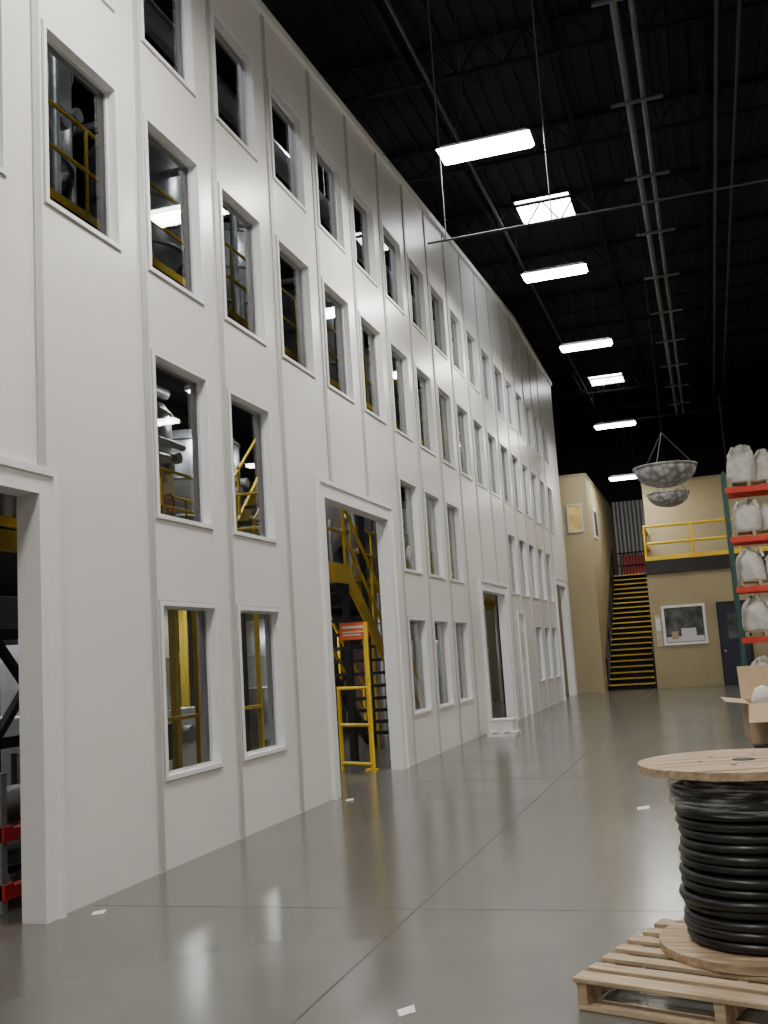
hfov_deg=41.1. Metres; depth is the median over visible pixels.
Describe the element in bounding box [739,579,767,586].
wooden pallet
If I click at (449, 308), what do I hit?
window
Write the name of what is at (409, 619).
window
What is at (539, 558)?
window
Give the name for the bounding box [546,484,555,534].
window
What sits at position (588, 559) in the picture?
wall
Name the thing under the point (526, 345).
trim
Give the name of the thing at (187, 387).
strip light
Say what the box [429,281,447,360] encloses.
window
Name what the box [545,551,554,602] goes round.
window
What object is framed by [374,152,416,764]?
trim
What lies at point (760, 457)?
bag
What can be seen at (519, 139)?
light
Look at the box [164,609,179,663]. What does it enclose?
tank
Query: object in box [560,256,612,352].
light
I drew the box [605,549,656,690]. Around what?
staircase
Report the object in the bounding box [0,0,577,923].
wall
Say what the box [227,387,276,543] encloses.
window
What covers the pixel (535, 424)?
window
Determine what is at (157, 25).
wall
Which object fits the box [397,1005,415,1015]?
paper scrap
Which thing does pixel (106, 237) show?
window
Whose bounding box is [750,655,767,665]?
bag
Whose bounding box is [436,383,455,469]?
window
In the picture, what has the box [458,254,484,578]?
trim
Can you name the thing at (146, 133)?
window
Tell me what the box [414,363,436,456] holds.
window
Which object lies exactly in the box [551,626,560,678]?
window
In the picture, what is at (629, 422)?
light
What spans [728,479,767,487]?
wooden pallet
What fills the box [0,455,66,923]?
door frame
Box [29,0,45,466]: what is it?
trim
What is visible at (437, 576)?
window
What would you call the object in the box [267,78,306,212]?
window
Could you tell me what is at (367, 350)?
tank
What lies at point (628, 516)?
wall
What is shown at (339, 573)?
staircase
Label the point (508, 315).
trim
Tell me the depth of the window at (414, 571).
15.78 m
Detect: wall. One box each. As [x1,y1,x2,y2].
[0,0,503,761]
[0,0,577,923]
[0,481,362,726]
[434,473,627,697]
[444,397,767,677]
[612,499,646,574]
[641,474,767,687]
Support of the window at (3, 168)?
in the wall at (94, 385)
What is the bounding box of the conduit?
[591,0,731,424]
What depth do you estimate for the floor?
6.44 m
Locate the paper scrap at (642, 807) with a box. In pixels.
[637,806,648,809]
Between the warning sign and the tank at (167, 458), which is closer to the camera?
the warning sign
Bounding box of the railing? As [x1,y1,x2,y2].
[642,518,767,560]
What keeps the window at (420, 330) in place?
in the wall at (94, 385)
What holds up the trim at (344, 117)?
attached to the wall at (94, 385)
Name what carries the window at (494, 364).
in the wall at (94, 385)
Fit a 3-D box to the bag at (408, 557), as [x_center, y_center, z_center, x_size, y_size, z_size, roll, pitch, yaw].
[0.733,1.496,26.222,0.738,1.358,0.842,-6,-8,17]
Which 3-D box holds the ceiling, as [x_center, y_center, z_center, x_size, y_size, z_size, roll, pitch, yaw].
[3.598,-7.133,18.167,20.700,0.235,51.500,-6,-8,17]
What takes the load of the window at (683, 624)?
in the wall at (707, 580)
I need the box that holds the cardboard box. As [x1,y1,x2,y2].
[721,665,767,744]
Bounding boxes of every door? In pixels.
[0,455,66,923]
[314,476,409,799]
[478,578,517,731]
[517,610,533,716]
[553,576,576,699]
[716,600,754,684]
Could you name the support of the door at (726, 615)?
in the wall at (707, 580)
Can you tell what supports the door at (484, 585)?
in the wall at (94, 385)
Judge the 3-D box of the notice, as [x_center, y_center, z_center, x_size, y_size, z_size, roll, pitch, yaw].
[8.777,3.796,32.655,0.180,1.000,0.025,-6,-8,17]
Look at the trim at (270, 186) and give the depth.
10.96 m
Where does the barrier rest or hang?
on the staircase at (631, 635)
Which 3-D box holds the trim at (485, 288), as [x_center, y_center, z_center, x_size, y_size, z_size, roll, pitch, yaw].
[2.680,-0.331,23.011,0.016,9.811,0.080,-6,-8,17]
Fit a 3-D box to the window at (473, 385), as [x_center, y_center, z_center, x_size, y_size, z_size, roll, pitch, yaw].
[1.792,-3.136,21.291,0.123,1.210,0.990,-6,-8,17]
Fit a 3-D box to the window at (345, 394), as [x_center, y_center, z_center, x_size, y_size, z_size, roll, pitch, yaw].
[-0.629,-2.160,13.068,0.123,1.410,0.990,-6,-8,17]
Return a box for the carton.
[487,717,520,736]
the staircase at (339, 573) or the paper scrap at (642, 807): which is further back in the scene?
the staircase at (339, 573)
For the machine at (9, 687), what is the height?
2.300 m
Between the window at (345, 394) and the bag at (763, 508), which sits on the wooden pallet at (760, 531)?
the bag at (763, 508)
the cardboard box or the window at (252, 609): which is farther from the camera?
the window at (252, 609)
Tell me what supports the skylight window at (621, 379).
attached to the ceiling
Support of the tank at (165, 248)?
on the mezzanine
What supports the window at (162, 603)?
in the wall at (94, 385)
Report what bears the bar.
hanging from the ceiling
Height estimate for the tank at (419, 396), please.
3.166 m
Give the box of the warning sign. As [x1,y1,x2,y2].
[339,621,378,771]
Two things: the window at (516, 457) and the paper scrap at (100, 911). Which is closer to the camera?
the paper scrap at (100, 911)
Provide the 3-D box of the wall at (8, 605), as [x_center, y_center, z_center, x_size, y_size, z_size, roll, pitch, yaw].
[-5.733,-0.657,20.420,0.300,10.800,51.000,-6,-8,17]
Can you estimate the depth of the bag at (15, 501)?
10.61 m
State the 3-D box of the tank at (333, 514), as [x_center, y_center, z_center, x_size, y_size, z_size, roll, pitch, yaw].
[-1.434,0.055,21.212,1.726,3.066,1.730,-6,-8,17]
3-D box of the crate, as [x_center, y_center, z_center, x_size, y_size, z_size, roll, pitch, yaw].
[2.931,1.874,6.649,0.900,0.800,0.812,-6,-8,17]
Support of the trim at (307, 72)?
attached to the wall at (94, 385)
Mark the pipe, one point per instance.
(716, 2)
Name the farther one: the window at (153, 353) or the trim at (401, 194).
the trim at (401, 194)
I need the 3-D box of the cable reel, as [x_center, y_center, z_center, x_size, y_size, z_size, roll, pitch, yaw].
[1.663,1.522,4.599,0.940,0.815,0.934,-4,-8,1]
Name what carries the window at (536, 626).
in the wall at (94, 385)
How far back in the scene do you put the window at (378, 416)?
14.74 m
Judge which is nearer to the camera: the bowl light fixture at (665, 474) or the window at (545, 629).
the bowl light fixture at (665, 474)
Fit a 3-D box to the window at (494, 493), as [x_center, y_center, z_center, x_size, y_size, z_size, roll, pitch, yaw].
[2.343,-1.028,22.337,0.123,1.410,0.990,-6,-8,17]
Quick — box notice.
[654,615,662,646]
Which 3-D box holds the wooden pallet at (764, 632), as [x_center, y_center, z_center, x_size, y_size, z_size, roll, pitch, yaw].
[9.932,3.150,26.615,1.000,0.120,1.000,-6,-8,17]
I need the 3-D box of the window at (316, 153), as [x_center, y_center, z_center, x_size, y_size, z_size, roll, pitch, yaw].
[-0.755,-4.106,13.346,0.123,1.210,0.990,-6,-8,17]
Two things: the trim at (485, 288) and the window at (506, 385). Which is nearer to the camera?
the trim at (485, 288)
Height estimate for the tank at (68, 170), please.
2.966 m
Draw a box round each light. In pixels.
[184,385,189,392]
[436,0,533,164]
[521,158,587,282]
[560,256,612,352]
[594,342,635,429]
[609,369,637,480]
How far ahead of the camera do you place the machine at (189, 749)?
13.35 m
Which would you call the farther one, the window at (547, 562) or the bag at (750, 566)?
the window at (547, 562)
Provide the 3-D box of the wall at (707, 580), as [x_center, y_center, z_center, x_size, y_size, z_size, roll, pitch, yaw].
[14.823,2.083,35.379,10.720,6.980,8.600,-6,-8,17]
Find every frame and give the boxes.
[0,629,19,772]
[167,611,264,763]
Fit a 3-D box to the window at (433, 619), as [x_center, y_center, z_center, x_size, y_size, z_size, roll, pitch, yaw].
[0.910,2.430,16.454,0.123,1.420,0.990,-6,-8,17]
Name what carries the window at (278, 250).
in the wall at (94, 385)
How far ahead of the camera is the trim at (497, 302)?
24.48 m
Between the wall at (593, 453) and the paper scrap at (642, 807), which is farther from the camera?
the wall at (593, 453)
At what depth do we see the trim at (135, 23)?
8.20 m
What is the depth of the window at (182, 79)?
9.74 m
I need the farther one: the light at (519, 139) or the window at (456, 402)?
the window at (456, 402)
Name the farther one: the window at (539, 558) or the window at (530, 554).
the window at (539, 558)
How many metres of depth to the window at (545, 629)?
27.43 m
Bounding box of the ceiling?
[61,0,767,435]
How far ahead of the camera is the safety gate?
13.95 m
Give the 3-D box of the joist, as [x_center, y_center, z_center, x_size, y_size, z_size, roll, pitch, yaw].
[3.558,-6.760,17.922,20.110,0.564,50.500,-6,-8,17]
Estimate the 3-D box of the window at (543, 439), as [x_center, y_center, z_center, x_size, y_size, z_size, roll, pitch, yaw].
[4.764,-2.003,30.561,0.123,1.210,0.990,-6,-8,17]
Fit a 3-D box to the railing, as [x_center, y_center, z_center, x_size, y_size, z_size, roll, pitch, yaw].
[13.802,0.621,32.700,10.595,1.143,2.525,-6,-8,17]
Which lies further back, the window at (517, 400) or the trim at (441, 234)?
the window at (517, 400)
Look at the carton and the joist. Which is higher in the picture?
the joist
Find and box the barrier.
[616,550,648,574]
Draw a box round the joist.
[72,0,767,445]
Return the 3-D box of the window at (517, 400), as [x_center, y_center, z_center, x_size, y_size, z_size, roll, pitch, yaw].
[3.490,-2.488,26.588,0.123,1.210,0.990,-6,-8,17]
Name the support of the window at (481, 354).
in the wall at (94, 385)
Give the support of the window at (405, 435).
in the wall at (94, 385)
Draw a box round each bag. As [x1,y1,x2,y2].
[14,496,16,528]
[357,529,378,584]
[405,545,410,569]
[726,445,755,482]
[732,498,761,531]
[736,546,766,581]
[741,594,767,631]
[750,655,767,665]
[753,448,767,479]
[759,503,767,528]
[764,555,767,578]
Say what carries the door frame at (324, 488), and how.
in the wall at (94, 385)
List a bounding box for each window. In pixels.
[0,0,6,177]
[40,18,121,252]
[101,0,114,12]
[139,0,195,97]
[143,112,204,306]
[150,348,213,530]
[159,600,223,782]
[210,6,257,162]
[218,181,266,346]
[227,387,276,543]
[236,605,286,761]
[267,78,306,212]
[275,235,315,378]
[313,135,345,253]
[321,277,354,403]
[350,182,377,287]
[358,311,386,424]
[381,221,404,315]
[389,339,413,442]
[398,475,422,574]
[407,254,427,339]
[407,616,432,715]
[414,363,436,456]
[423,488,444,579]
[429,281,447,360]
[432,618,454,709]
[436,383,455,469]
[445,500,464,583]
[448,305,464,378]
[454,620,472,703]
[455,400,472,480]
[465,327,479,394]
[472,416,487,490]
[480,346,493,407]
[486,429,500,498]
[493,362,504,420]
[499,441,512,506]
[504,376,515,431]
[507,532,519,595]
[510,187,577,224]
[511,452,522,513]
[515,390,525,441]
[518,537,529,597]
[521,461,531,519]
[524,401,533,450]
[528,542,538,599]
[530,469,540,524]
[533,412,541,458]
[535,625,545,682]
[537,547,546,601]
[539,478,548,529]
[541,422,549,466]
[544,626,553,680]
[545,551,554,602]
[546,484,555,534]
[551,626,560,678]
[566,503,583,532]
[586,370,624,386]
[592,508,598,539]
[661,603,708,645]
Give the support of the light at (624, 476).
hanging from the ceiling
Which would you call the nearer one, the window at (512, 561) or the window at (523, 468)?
the window at (512, 561)
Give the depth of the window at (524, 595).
25.07 m
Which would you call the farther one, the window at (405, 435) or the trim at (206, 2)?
the window at (405, 435)
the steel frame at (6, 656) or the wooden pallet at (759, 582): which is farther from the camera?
the wooden pallet at (759, 582)
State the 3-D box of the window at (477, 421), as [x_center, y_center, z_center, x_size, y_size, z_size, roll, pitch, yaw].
[1.918,-1.189,21.013,0.123,1.410,0.990,-6,-8,17]
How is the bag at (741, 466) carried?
on the wooden pallet at (760, 481)
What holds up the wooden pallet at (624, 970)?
on the floor
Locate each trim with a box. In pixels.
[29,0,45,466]
[131,0,165,873]
[204,0,245,838]
[249,0,551,385]
[260,14,304,813]
[306,69,332,481]
[343,115,369,496]
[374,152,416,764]
[400,184,441,753]
[422,211,462,744]
[441,234,480,736]
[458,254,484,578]
[472,272,498,582]
[485,288,521,718]
[497,302,523,610]
[508,315,541,709]
[517,329,550,706]
[526,345,557,702]
[535,360,553,575]
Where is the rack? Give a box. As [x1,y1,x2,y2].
[720,470,767,665]
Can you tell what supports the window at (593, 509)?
in the wall at (588, 559)
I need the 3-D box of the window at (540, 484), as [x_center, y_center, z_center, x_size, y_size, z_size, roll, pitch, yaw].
[4.466,-0.219,28.959,0.123,1.410,0.990,-6,-8,17]
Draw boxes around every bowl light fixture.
[628,123,696,487]
[646,286,689,506]
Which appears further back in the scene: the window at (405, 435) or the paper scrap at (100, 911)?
the window at (405, 435)
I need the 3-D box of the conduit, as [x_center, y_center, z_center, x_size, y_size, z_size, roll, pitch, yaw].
[3.106,-6.674,15.546,4.800,1.380,45.550,-6,-8,17]
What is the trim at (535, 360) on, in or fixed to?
attached to the wall at (94, 385)
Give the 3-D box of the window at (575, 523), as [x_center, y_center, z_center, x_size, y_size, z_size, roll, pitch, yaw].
[6.136,0.201,32.865,0.500,0.920,0.060,-6,-8,17]
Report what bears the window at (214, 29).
in the wall at (94, 385)
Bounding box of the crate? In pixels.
[754,744,767,747]
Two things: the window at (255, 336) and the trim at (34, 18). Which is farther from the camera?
the window at (255, 336)
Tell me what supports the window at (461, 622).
in the wall at (94, 385)
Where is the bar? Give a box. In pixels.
[427,0,767,244]
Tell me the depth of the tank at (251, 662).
19.15 m
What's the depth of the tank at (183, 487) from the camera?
17.45 m
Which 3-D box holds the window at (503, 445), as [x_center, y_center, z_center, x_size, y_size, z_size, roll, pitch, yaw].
[2.767,-0.866,23.662,0.123,1.410,0.990,-6,-8,17]
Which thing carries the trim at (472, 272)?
attached to the wall at (94, 385)
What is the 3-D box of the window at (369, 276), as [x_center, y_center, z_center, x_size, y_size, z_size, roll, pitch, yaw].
[-0.331,-3.945,14.670,0.123,1.210,0.990,-6,-8,17]
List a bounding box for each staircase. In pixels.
[234,437,420,765]
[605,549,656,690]
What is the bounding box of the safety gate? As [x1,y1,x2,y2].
[337,622,375,771]
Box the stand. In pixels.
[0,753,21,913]
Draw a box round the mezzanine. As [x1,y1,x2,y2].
[0,98,505,769]
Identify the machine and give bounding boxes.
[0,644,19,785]
[165,657,196,770]
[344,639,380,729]
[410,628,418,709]
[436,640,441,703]
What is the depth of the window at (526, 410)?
28.30 m
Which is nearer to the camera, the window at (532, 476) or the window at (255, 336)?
the window at (255, 336)
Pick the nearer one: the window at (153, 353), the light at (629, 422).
the window at (153, 353)
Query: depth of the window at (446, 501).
18.43 m
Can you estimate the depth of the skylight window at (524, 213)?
21.67 m
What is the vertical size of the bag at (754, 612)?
0.960 m
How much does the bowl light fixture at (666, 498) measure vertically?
5.920 m
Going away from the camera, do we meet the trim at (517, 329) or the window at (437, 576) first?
the window at (437, 576)
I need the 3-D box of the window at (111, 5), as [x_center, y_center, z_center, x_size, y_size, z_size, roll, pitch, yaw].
[-2.454,-4.754,8.049,0.123,1.210,0.990,-6,-8,17]
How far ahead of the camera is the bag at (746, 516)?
26.68 m
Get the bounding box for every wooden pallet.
[572,919,767,1023]
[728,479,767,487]
[734,529,767,536]
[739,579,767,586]
[745,631,767,636]
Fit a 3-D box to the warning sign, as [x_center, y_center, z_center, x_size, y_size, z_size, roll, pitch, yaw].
[-0.349,2.534,14.098,0.420,2.020,0.200,-5,-8,7]
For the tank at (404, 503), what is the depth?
28.01 m
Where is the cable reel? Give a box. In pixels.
[638,748,767,976]
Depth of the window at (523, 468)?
26.69 m
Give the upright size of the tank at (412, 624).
2.966 m
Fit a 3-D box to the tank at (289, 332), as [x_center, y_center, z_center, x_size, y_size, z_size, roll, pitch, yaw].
[-1.495,-3.385,21.546,1.726,3.166,1.730,-6,-8,17]
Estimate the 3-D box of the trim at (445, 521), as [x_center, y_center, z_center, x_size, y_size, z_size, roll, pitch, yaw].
[0.996,-0.760,17.683,0.016,9.368,0.080,-6,-8,17]
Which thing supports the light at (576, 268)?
hanging from the ceiling
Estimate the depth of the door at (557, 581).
30.83 m
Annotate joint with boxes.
[93,690,739,1023]
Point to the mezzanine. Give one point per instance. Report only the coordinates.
(178, 403)
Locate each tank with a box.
[47,61,83,204]
[83,140,184,277]
[156,385,182,516]
[164,429,248,520]
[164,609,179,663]
[178,218,248,321]
[245,613,269,742]
[281,289,336,381]
[325,504,350,582]
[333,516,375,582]
[364,348,400,423]
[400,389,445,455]
[401,500,409,550]
[409,622,415,639]
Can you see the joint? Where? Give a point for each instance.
(304, 1012)
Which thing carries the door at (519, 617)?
in the wall at (94, 385)
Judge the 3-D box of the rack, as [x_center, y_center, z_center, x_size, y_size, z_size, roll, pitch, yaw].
[10.607,1.683,26.541,3.070,5.813,1.330,-6,-8,17]
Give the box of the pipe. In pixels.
[385,0,741,467]
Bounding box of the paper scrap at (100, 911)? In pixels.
[91,909,106,914]
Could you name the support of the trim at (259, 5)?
attached to the wall at (94, 385)
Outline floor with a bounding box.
[0,682,767,1023]
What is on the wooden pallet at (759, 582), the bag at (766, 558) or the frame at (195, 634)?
the bag at (766, 558)
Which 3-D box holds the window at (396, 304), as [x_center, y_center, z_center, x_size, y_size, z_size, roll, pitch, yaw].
[0.094,-3.783,15.995,0.123,1.210,0.990,-6,-8,17]
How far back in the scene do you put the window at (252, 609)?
10.15 m
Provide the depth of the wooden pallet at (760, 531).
26.79 m
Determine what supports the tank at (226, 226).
on the mezzanine

